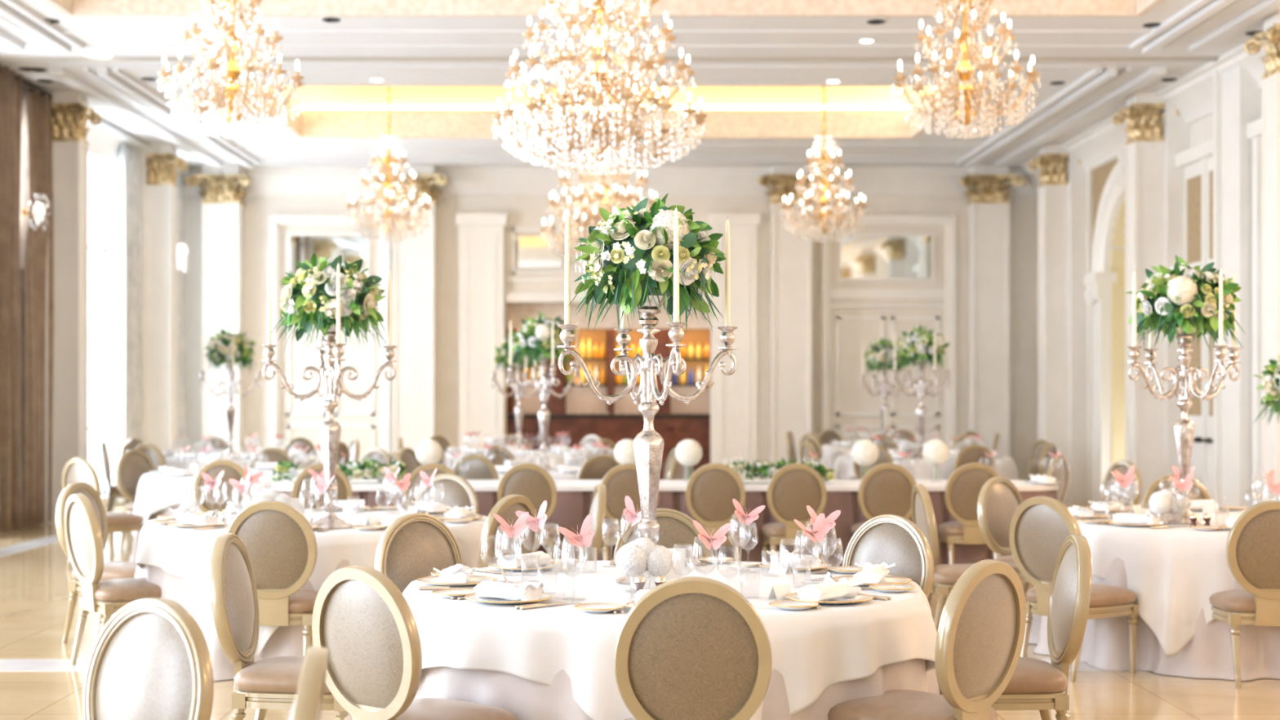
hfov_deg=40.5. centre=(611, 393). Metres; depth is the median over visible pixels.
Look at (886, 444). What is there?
backrest cushion
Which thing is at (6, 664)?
trim
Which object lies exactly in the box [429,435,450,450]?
dining chair
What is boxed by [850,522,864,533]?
seat cushion
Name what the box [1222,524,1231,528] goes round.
dinner plate
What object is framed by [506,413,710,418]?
countertop
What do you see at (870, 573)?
napkin
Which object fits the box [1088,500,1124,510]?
napkin
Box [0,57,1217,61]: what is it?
trim
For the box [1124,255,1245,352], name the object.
flower arrangement
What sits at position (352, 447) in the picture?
backrest cushion
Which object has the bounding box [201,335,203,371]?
taper candle
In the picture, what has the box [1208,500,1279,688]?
dining chair
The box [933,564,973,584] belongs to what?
seat cushion
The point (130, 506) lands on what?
seat cushion
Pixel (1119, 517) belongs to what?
napkin
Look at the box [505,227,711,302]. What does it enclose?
trim
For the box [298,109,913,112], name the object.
trim
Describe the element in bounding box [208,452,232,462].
bowl
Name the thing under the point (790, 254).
pilaster
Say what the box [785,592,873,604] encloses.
dinner plate
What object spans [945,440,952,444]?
napkin
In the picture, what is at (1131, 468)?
butterfly
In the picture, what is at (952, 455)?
napkin
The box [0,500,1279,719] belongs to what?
floor
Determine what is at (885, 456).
dining chair
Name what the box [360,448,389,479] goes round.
dining chair
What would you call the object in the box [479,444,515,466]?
dining chair
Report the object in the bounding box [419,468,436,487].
butterfly
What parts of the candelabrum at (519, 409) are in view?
arm, stem, arm, arm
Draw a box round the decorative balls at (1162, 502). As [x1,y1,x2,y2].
[1148,488,1187,515]
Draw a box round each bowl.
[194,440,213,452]
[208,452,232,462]
[252,488,292,506]
[488,436,505,446]
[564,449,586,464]
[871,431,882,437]
[898,440,916,453]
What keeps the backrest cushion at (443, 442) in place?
on the dining chair at (440, 439)
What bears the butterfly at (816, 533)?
on the wine glass
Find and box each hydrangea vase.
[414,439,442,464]
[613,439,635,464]
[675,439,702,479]
[851,439,879,475]
[922,439,950,479]
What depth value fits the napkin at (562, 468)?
15.97 m
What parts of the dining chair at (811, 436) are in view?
backrest frame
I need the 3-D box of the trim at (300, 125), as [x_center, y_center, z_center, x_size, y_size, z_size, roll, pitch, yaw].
[-0.075,-3.659,21.675,8.470,0.342,4.070,0,0,0]
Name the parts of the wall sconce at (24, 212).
bulb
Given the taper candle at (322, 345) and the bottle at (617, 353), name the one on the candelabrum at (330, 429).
the taper candle at (322, 345)
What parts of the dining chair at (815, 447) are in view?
backrest frame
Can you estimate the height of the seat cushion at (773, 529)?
0.094 m
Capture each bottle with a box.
[530,367,533,384]
[537,366,542,382]
[567,364,572,384]
[573,373,578,384]
[580,338,584,358]
[580,369,585,384]
[586,338,591,358]
[592,342,599,358]
[593,366,598,384]
[599,342,605,358]
[600,365,604,384]
[615,343,620,356]
[615,368,621,384]
[623,373,627,384]
[630,342,635,358]
[636,343,643,356]
[637,375,640,384]
[671,373,677,384]
[680,342,685,358]
[680,372,684,384]
[688,343,693,358]
[688,367,693,384]
[696,343,702,358]
[696,366,701,384]
[704,342,710,358]
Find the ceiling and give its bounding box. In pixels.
[0,0,1279,167]
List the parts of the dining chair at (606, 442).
panel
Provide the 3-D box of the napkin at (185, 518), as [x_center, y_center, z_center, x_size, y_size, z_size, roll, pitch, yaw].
[-2.279,0.695,9.550,0.245,0.068,0.160,0,0,37]
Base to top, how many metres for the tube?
0.058 m
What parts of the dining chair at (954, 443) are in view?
panel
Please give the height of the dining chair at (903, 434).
0.958 m
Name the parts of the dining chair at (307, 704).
panel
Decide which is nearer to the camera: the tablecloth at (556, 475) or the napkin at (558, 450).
the tablecloth at (556, 475)
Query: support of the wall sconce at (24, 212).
attached to the curtain at (36, 166)
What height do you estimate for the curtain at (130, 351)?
4.860 m
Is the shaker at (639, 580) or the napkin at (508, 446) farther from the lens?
the napkin at (508, 446)
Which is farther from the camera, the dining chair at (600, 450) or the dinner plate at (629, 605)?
the dining chair at (600, 450)
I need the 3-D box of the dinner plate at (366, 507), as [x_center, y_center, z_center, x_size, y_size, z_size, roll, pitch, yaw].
[-1.672,0.725,10.899,0.308,0.018,0.308,0,0,41]
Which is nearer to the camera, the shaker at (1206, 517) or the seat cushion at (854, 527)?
the shaker at (1206, 517)
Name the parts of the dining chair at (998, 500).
backrest frame, seat rail, leg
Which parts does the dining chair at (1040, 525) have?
leg, panel, backrest frame, leg, seat rail, leg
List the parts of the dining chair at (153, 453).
panel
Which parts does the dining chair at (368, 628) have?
panel, backrest frame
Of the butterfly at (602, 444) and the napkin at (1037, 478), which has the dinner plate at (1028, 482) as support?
the napkin at (1037, 478)
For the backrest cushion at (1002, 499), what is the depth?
11.17 m
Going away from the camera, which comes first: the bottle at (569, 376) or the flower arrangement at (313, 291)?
the flower arrangement at (313, 291)
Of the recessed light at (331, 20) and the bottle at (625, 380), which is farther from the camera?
the bottle at (625, 380)
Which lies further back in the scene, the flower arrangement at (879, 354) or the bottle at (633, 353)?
the bottle at (633, 353)
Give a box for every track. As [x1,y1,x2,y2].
[0,66,52,99]
[87,113,147,150]
[177,164,193,173]
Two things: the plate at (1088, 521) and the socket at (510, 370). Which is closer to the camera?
the plate at (1088, 521)
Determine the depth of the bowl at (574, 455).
16.41 m
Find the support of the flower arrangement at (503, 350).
on the candelabrum at (519, 409)
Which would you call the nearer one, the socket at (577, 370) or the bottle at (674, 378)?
the socket at (577, 370)
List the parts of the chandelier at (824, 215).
arm, arm, arm, arm, arm, arm, arm, arm, arm, arm, arm, arm, arm, arm, stem, hanging rod, arm, arm, arm, arm, arm, arm, arm, arm, arm, arm, arm, arm, arm, arm, arm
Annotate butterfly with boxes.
[201,471,224,489]
[228,471,250,493]
[243,465,263,485]
[248,446,260,453]
[275,434,284,439]
[293,443,305,448]
[307,468,325,482]
[315,444,321,450]
[315,475,334,493]
[383,466,399,484]
[389,472,410,490]
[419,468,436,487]
[448,450,461,457]
[465,431,474,435]
[483,443,494,448]
[493,511,528,537]
[515,500,546,532]
[523,444,533,449]
[555,431,564,436]
[557,514,594,550]
[573,444,584,449]
[590,441,601,447]
[601,443,611,448]
[622,495,641,526]
[693,520,731,549]
[732,498,764,524]
[794,513,826,543]
[806,505,840,533]
[809,450,822,457]
[874,435,884,439]
[899,451,912,457]
[971,435,981,439]
[982,450,995,457]
[1047,451,1059,457]
[1110,471,1133,487]
[1114,465,1135,484]
[1168,472,1193,493]
[1172,465,1195,481]
[1263,468,1275,482]
[1266,472,1279,494]
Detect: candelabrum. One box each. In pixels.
[199,361,262,455]
[262,324,396,528]
[490,362,547,449]
[506,354,581,471]
[556,295,737,585]
[860,366,908,435]
[891,360,951,458]
[1127,326,1240,524]
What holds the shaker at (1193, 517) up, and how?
on the tablecloth at (1173, 573)
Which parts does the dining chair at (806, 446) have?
panel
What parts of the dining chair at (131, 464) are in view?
leg, backrest frame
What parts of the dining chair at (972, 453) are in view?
panel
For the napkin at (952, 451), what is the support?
on the dinner plate
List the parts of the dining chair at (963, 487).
leg, seat rail, backrest frame, panel, leg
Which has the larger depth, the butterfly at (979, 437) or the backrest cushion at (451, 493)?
the butterfly at (979, 437)
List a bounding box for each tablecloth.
[131,468,365,537]
[135,508,487,662]
[164,453,320,469]
[271,480,1058,491]
[402,560,937,719]
[444,449,586,468]
[449,465,580,479]
[821,444,950,468]
[832,453,1018,479]
[1076,508,1246,657]
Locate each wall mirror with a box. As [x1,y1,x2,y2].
[287,232,369,277]
[519,235,561,267]
[837,232,934,281]
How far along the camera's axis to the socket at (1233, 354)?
9.93 m
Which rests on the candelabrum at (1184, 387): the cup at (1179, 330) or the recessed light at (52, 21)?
the cup at (1179, 330)
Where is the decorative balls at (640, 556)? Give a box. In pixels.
[614,537,673,577]
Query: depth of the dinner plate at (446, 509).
10.55 m
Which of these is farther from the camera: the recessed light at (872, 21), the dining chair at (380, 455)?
the dining chair at (380, 455)
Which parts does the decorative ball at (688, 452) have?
stem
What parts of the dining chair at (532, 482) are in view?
panel, backrest frame, seat rail, leg, leg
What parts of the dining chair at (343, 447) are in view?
panel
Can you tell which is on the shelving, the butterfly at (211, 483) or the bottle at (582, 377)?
the bottle at (582, 377)
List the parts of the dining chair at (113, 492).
panel, backrest frame, leg, leg, seat rail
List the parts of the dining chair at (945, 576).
panel, backrest frame, leg, leg, seat rail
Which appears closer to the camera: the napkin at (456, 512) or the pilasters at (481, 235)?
the napkin at (456, 512)
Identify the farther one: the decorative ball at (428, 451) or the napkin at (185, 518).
the decorative ball at (428, 451)
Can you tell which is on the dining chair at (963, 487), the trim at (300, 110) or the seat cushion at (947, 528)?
the seat cushion at (947, 528)
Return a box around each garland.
[271,459,303,482]
[336,457,408,482]
[721,457,835,481]
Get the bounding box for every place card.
[211,509,219,515]
[217,515,226,524]
[342,503,358,512]
[365,516,382,525]
[406,506,420,514]
[496,568,507,582]
[523,581,544,593]
[551,558,574,572]
[681,555,684,568]
[768,560,792,573]
[768,583,791,600]
[822,571,833,583]
[1103,508,1112,517]
[1128,504,1143,513]
[1201,503,1217,512]
[1224,518,1231,524]
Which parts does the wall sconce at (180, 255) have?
bulb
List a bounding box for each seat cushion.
[71,561,137,580]
[81,577,161,601]
[106,511,142,525]
[109,484,119,492]
[124,501,135,511]
[234,655,331,693]
[288,590,318,613]
[343,697,517,719]
[538,522,560,536]
[602,522,617,536]
[698,522,744,536]
[761,522,813,536]
[827,689,997,719]
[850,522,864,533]
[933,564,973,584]
[937,521,964,535]
[994,555,1020,572]
[1002,657,1067,693]
[1026,582,1136,607]
[1208,589,1255,613]
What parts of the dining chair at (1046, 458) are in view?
panel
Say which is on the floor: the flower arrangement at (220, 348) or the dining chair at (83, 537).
the dining chair at (83, 537)
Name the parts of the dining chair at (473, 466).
panel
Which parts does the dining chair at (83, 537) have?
leg, panel, backrest frame, leg, seat rail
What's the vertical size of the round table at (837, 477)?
0.752 m
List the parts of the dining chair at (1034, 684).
seat rail, leg, leg, backrest frame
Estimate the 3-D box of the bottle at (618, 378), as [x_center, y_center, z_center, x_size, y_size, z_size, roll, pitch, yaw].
[0.110,-0.280,28.951,0.100,0.260,0.095,0,0,0]
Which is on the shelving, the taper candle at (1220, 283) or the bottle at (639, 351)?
the bottle at (639, 351)
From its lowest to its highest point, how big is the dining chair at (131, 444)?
0.958 m
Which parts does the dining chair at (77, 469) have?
leg, panel, backrest frame, leg, seat rail, leg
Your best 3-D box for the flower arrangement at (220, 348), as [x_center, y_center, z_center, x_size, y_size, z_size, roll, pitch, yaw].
[-4.529,-0.493,20.583,0.634,0.556,0.648,0,0,-32]
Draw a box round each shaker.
[634,575,645,593]
[654,575,666,586]
[1189,513,1197,527]
[1203,513,1211,525]
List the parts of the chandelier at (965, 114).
bulb, bulb, arm, bulb, arm, bulb, arm, bulb, arm, arm, bulb, arm, arm, arm, arm, arm, arm, bulb, arm, arm, arm, bulb, arm, stem, arm, arm, bulb, arm, arm, arm, arm, arm, arm, bulb, arm, bulb, bulb, arm, arm, arm, arm, bulb, arm, bulb, arm, bulb, bulb, bulb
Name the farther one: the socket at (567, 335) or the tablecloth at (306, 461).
the tablecloth at (306, 461)
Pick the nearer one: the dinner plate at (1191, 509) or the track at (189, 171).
the dinner plate at (1191, 509)
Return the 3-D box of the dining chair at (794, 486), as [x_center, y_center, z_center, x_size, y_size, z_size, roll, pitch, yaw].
[1.437,1.021,13.731,0.483,0.958,0.582,0,0,0]
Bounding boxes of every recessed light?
[17,66,35,71]
[29,67,46,71]
[37,79,53,83]
[45,18,59,23]
[80,49,115,57]
[140,77,156,80]
[322,17,340,22]
[369,78,383,81]
[826,79,839,83]
[858,38,874,42]
[866,19,884,24]
[1049,81,1065,84]
[1142,22,1160,27]
[1161,78,1177,81]
[1245,31,1262,35]
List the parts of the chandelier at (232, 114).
bulb, bulb, bulb, arm, bulb, arm, bulb, arm, arm, arm, bulb, arm, arm, bulb, arm, arm, bulb, arm, arm, arm, arm, arm, bulb, stem, arm, bulb, arm, arm, arm, arm, bulb, arm, arm, arm, arm, arm, bulb, arm, arm, arm, bulb, bulb, arm, bulb, arm, bulb, bulb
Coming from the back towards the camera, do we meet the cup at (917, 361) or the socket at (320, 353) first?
the cup at (917, 361)
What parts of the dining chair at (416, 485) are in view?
panel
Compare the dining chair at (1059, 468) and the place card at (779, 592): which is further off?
the dining chair at (1059, 468)
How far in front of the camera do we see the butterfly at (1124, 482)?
10.04 m
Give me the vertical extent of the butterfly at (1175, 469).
0.102 m
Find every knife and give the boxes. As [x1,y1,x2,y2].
[195,526,228,529]
[419,586,473,590]
[420,586,474,589]
[472,568,501,573]
[474,567,508,573]
[515,601,562,608]
[520,602,567,609]
[609,558,613,564]
[867,594,891,599]
[872,595,887,599]
[1149,525,1173,528]
[1153,525,1178,528]
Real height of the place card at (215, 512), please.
0.050 m
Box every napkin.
[157,465,175,471]
[164,448,185,454]
[164,467,192,475]
[168,506,196,517]
[173,452,197,457]
[176,513,220,524]
[190,462,207,469]
[211,448,228,453]
[226,501,253,511]
[227,452,251,457]
[253,461,277,468]
[286,450,297,456]
[290,448,305,454]
[306,515,314,527]
[324,498,364,508]
[380,511,413,525]
[411,499,447,511]
[433,564,475,583]
[443,506,473,518]
[447,446,459,451]
[461,444,480,448]
[461,448,482,453]
[473,580,544,600]
[494,465,513,471]
[495,551,551,568]
[504,458,528,465]
[505,444,524,448]
[509,448,530,453]
[550,444,568,449]
[555,447,575,453]
[559,464,582,471]
[564,459,586,465]
[577,445,587,451]
[634,590,648,603]
[666,547,685,561]
[766,548,822,568]
[795,577,863,600]
[830,440,841,444]
[839,441,856,445]
[848,439,862,443]
[852,561,895,583]
[887,448,908,453]
[889,453,906,457]
[893,438,906,443]
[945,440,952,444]
[948,452,957,458]
[949,449,959,453]
[1028,474,1056,482]
[1067,505,1097,516]
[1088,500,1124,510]
[1112,512,1160,524]
[1188,499,1215,508]
[1226,517,1237,527]
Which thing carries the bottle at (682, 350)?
on the shelving
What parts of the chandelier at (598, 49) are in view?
bulb, bulb, bulb, bulb, bulb, bulb, bulb, arm, bulb, arm, arm, bulb, bulb, arm, bulb, arm, arm, arm, arm, arm, arm, bulb, arm, bulb, arm, bulb, bulb, arm, arm, arm, arm, arm, arm, arm, arm, bulb, bulb, arm, arm, arm, arm, arm, arm, arm, arm, arm, arm, arm, arm, arm, arm, arm, arm, bulb, arm, bulb, arm, bulb, stem, bulb, arm, bulb, arm, arm, arm, bulb, arm, arm, arm, arm, arm, arm, arm, arm, arm, arm, arm, arm, arm, bulb, arm, arm, arm, arm, bulb, arm, arm, arm, arm, arm, arm, arm, arm, bulb, arm, arm, bulb, arm, arm, bulb, arm, bulb, arm, arm, bulb, bulb, arm, bulb, bulb, bulb, bulb, bulb, bulb, bulb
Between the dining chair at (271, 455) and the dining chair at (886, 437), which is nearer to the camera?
the dining chair at (271, 455)
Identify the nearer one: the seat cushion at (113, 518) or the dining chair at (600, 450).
the seat cushion at (113, 518)
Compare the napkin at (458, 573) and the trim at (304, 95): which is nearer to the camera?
the napkin at (458, 573)
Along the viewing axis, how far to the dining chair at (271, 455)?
17.35 m
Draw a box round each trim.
[0,0,1279,167]
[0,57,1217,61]
[0,534,1146,671]
[41,0,1164,17]
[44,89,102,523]
[85,36,1269,195]
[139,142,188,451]
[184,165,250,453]
[239,84,978,137]
[270,215,390,453]
[282,86,930,106]
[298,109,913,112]
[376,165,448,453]
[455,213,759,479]
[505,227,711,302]
[506,302,710,328]
[821,215,955,442]
[960,165,1026,457]
[1026,143,1087,501]
[1082,159,1125,502]
[1087,146,1125,501]
[1092,158,1117,245]
[1111,91,1188,504]
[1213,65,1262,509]
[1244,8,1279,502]
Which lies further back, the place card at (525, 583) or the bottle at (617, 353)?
the bottle at (617, 353)
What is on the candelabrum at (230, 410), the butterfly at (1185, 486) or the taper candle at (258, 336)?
the taper candle at (258, 336)
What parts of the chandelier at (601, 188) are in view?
arm, arm, arm, arm, arm, arm, arm, arm, arm, arm, arm, arm, arm, arm, arm, arm, arm, arm, arm, arm, arm, arm, arm, arm, arm, arm, arm, arm, arm, arm, stem, arm, crystal crown, arm, arm, arm, arm, arm, arm, arm, arm, arm, arm, arm, arm, arm, arm, arm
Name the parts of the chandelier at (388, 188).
arm, arm, arm, arm, arm, arm, arm, arm, arm, arm, arm, arm, arm, arm, hanging rod, stem, crystal crown, arm, arm, arm, arm, arm, arm, arm, arm, arm, arm, arm, arm, arm, arm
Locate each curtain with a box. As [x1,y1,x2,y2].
[0,66,22,533]
[19,87,53,528]
[115,141,143,503]
[175,171,185,453]
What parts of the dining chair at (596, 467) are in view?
panel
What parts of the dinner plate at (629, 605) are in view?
dish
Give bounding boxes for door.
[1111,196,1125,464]
[1174,138,1213,499]
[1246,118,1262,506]
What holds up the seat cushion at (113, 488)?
on the dining chair at (113, 492)
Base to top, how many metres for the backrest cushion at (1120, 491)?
0.428 m
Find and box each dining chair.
[55,481,137,642]
[62,457,144,568]
[63,493,161,665]
[83,597,213,719]
[100,440,125,511]
[115,448,154,549]
[121,438,143,503]
[134,443,166,471]
[193,459,251,512]
[195,436,228,453]
[209,533,347,719]
[226,500,318,688]
[248,447,293,468]
[284,436,316,455]
[288,645,328,719]
[291,462,352,508]
[311,564,517,719]
[337,441,350,465]
[348,438,359,465]
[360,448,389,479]
[374,512,462,593]
[387,451,405,479]
[398,436,404,449]
[398,447,420,474]
[403,462,456,509]
[415,473,479,515]
[419,439,446,466]
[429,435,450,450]
[453,453,499,479]
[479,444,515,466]
[479,493,539,568]
[497,462,560,558]
[502,434,531,449]
[576,453,620,479]
[578,435,601,450]
[585,445,614,459]
[585,483,606,560]
[593,438,615,449]
[600,462,658,560]
[613,508,712,559]
[613,576,772,719]
[663,448,675,479]
[666,454,688,479]
[685,462,745,561]
[761,462,826,562]
[786,431,796,462]
[800,432,833,479]
[800,440,817,471]
[802,438,824,479]
[817,430,841,445]
[827,559,1026,719]
[842,514,933,599]
[850,462,916,537]
[853,443,893,479]
[869,434,898,449]
[869,437,895,450]
[889,429,918,444]
[911,484,973,631]
[937,462,999,564]
[938,533,1092,719]
[949,434,972,449]
[953,444,995,471]
[954,437,987,450]
[964,431,982,440]
[977,476,1030,597]
[991,432,999,452]
[1008,495,1139,681]
[1029,440,1048,475]
[1038,442,1057,475]
[1046,454,1069,503]
[1101,459,1141,506]
[1141,474,1211,508]
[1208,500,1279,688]
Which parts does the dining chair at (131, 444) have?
backrest frame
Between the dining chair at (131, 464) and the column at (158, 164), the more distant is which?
the column at (158, 164)
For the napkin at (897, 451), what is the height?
0.068 m
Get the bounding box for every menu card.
[290,497,304,515]
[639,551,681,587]
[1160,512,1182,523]
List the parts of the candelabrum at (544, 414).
arm, arm, stem, arm, arm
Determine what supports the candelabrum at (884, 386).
on the tablecloth at (833, 452)
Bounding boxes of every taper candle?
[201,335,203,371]
[231,333,234,370]
[257,336,259,371]
[266,266,271,344]
[320,330,324,346]
[336,261,340,343]
[387,269,391,346]
[492,336,494,372]
[509,320,511,365]
[524,355,526,371]
[551,320,554,365]
[564,211,570,324]
[575,321,577,365]
[620,306,626,328]
[673,204,679,322]
[724,216,730,326]
[862,342,863,374]
[893,331,896,369]
[933,332,936,369]
[946,332,948,370]
[1132,271,1136,346]
[1148,328,1152,348]
[1218,266,1222,345]
[1231,271,1235,347]
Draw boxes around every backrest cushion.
[69,488,102,535]
[95,612,192,719]
[120,453,151,496]
[126,441,140,450]
[223,543,253,651]
[253,451,288,467]
[287,440,311,455]
[288,693,297,719]
[349,442,355,465]
[386,521,455,593]
[401,451,417,474]
[421,479,471,511]
[433,438,448,450]
[483,448,511,466]
[504,437,528,448]
[582,437,598,450]
[586,492,597,558]
[625,516,703,559]
[666,453,675,479]
[790,434,795,461]
[809,441,819,462]
[820,432,839,445]
[850,523,922,586]
[874,440,892,450]
[892,432,915,443]
[958,440,980,450]
[986,483,1018,547]
[1031,443,1044,475]
[1051,544,1077,653]
[1105,464,1134,506]
[1148,480,1204,508]
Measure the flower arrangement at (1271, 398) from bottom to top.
0.610 m
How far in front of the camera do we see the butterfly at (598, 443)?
17.09 m
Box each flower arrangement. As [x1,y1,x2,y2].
[203,328,257,373]
[271,253,387,352]
[494,330,540,374]
[511,311,577,368]
[566,193,725,331]
[861,337,905,374]
[896,324,949,372]
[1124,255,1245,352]
[1253,355,1279,426]
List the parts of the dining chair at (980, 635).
backrest frame, panel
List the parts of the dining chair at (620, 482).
leg, leg, seat rail, panel, backrest frame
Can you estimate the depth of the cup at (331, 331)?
9.45 m
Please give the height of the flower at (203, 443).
0.201 m
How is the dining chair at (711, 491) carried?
on the floor
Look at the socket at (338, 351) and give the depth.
9.16 m
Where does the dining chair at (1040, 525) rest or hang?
on the floor
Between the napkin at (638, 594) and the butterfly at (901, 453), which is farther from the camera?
the butterfly at (901, 453)
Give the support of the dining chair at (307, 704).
on the floor
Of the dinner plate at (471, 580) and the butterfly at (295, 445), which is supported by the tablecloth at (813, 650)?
the dinner plate at (471, 580)
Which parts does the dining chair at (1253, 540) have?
seat rail, leg, backrest frame, panel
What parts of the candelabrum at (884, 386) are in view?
arm, arm, stem, arm, arm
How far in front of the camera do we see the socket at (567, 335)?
6.63 m
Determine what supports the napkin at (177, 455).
on the dinner plate at (172, 457)
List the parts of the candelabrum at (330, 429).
arm, arm, stem, arm, arm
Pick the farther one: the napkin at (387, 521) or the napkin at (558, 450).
the napkin at (558, 450)
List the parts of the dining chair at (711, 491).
backrest frame, panel, seat rail, leg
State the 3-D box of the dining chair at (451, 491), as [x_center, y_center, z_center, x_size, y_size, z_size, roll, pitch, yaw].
[-1.198,1.021,11.482,0.483,0.958,0.582,0,0,20]
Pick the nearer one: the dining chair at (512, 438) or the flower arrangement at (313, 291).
the flower arrangement at (313, 291)
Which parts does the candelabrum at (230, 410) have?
arm, stem, arm, arm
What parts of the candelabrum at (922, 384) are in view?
arm, arm, stem, arm, arm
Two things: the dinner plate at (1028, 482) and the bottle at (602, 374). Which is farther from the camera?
the bottle at (602, 374)
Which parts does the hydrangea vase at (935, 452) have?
stem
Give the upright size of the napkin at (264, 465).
0.068 m
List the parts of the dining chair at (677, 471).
panel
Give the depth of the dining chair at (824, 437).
25.63 m
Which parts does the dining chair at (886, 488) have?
backrest frame, panel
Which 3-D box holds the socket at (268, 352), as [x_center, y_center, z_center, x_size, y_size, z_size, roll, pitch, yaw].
[-1.859,-0.206,9.404,0.080,0.114,0.079,0,0,-17]
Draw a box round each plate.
[149,471,165,473]
[153,520,177,524]
[156,514,211,519]
[160,473,195,476]
[168,521,226,528]
[172,457,199,458]
[193,511,203,514]
[222,508,241,513]
[252,467,274,469]
[321,506,370,511]
[353,525,384,530]
[372,506,399,510]
[373,522,388,527]
[404,508,451,514]
[416,575,496,586]
[430,571,472,575]
[431,589,475,598]
[433,515,483,519]
[444,450,462,453]
[444,518,473,523]
[464,593,551,604]
[487,561,554,571]
[549,558,580,564]
[556,471,577,473]
[573,602,623,613]
[625,600,635,608]
[684,557,693,562]
[694,556,733,564]
[758,561,832,571]
[768,600,818,610]
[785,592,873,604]
[826,565,863,573]
[832,575,911,586]
[869,583,915,592]
[892,457,907,459]
[1024,480,1062,484]
[1073,513,1106,519]
[1080,519,1111,524]
[1086,507,1130,512]
[1107,520,1165,526]
[1189,506,1220,511]
[1190,525,1222,530]
[1219,506,1248,511]
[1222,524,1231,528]
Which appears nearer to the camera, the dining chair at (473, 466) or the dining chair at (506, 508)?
the dining chair at (506, 508)
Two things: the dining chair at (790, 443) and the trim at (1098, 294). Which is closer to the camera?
the trim at (1098, 294)
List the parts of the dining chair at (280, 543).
backrest frame, panel, seat rail, leg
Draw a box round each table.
[128,488,204,561]
[134,555,481,680]
[278,481,1057,566]
[413,658,939,719]
[823,455,828,466]
[835,470,1012,479]
[1028,557,1279,680]
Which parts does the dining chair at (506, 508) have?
panel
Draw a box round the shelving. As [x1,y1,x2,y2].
[506,328,710,413]
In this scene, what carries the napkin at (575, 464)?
on the dinner plate
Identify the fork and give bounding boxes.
[798,604,818,608]
[807,569,830,573]
[813,568,841,573]
[860,586,897,588]
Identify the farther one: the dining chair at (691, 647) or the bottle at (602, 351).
the bottle at (602, 351)
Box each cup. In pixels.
[316,324,344,333]
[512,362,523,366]
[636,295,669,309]
[914,360,928,364]
[1177,326,1195,335]
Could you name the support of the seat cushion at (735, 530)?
on the dining chair at (711, 491)
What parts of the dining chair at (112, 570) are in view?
leg, seat rail, backrest frame, leg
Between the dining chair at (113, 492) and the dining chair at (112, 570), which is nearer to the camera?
the dining chair at (112, 570)
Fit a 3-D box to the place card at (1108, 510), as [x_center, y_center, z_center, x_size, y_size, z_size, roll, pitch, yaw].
[2.934,0.710,10.247,0.044,0.050,0.090,0,0,8]
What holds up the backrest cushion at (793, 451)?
on the dining chair at (790, 443)
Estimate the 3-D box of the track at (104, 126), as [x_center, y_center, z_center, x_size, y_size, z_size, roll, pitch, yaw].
[-6.580,-3.435,22.550,0.180,0.070,3.400,0,0,0]
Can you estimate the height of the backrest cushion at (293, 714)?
0.428 m
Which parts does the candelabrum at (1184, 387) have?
arm, arm, stem, arm, arm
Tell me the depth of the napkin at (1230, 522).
9.30 m
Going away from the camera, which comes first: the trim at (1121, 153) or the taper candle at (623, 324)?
the taper candle at (623, 324)
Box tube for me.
[295,106,912,109]
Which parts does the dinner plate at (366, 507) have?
dish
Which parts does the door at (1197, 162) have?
silk panel, silk panel, silk panel, silk panel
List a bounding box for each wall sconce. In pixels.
[22,192,50,231]
[177,243,188,271]
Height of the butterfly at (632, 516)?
0.127 m
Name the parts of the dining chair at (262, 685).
backrest frame, leg, leg, seat rail, leg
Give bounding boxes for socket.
[199,371,205,380]
[229,370,236,379]
[255,371,262,381]
[262,344,276,365]
[315,346,326,366]
[330,343,346,364]
[382,346,396,366]
[490,372,496,381]
[506,365,515,377]
[522,371,528,379]
[531,366,539,377]
[548,365,556,376]
[556,324,577,354]
[573,365,581,377]
[613,328,633,355]
[665,322,686,353]
[717,326,737,355]
[860,374,865,382]
[871,374,877,382]
[891,369,898,380]
[904,370,911,380]
[931,369,938,380]
[943,370,951,380]
[1127,346,1142,366]
[1143,348,1157,368]
[1213,345,1228,366]
[1226,347,1240,367]
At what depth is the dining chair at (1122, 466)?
14.06 m
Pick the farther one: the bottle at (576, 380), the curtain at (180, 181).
the bottle at (576, 380)
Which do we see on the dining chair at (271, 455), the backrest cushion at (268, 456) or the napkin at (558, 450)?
the backrest cushion at (268, 456)
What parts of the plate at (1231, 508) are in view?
dish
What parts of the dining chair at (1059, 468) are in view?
panel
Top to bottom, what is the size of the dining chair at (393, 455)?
0.958 m
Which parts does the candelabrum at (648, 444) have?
arm, arm, stem, arm, arm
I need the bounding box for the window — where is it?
[88,158,104,495]
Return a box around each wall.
[93,156,118,506]
[184,195,1037,480]
[514,328,695,413]
[1109,115,1213,249]
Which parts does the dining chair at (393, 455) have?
panel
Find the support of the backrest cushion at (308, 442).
on the dining chair at (300, 441)
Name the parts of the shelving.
mirrored panel, lit panel, shelf, mirrored panel, lit panel, shelf, shelf, mirrored panel, lit panel, shelf, mirrored panel, lit panel, shelf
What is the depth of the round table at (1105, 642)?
9.21 m
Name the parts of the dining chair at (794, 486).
leg, leg, seat rail, backrest frame, panel, leg, leg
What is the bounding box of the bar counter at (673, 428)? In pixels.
[506,413,710,479]
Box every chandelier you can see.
[156,0,304,124]
[343,86,433,241]
[491,0,707,164]
[539,95,656,261]
[780,86,867,241]
[892,0,1040,139]
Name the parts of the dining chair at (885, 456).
panel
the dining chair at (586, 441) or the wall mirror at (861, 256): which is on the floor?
the dining chair at (586, 441)

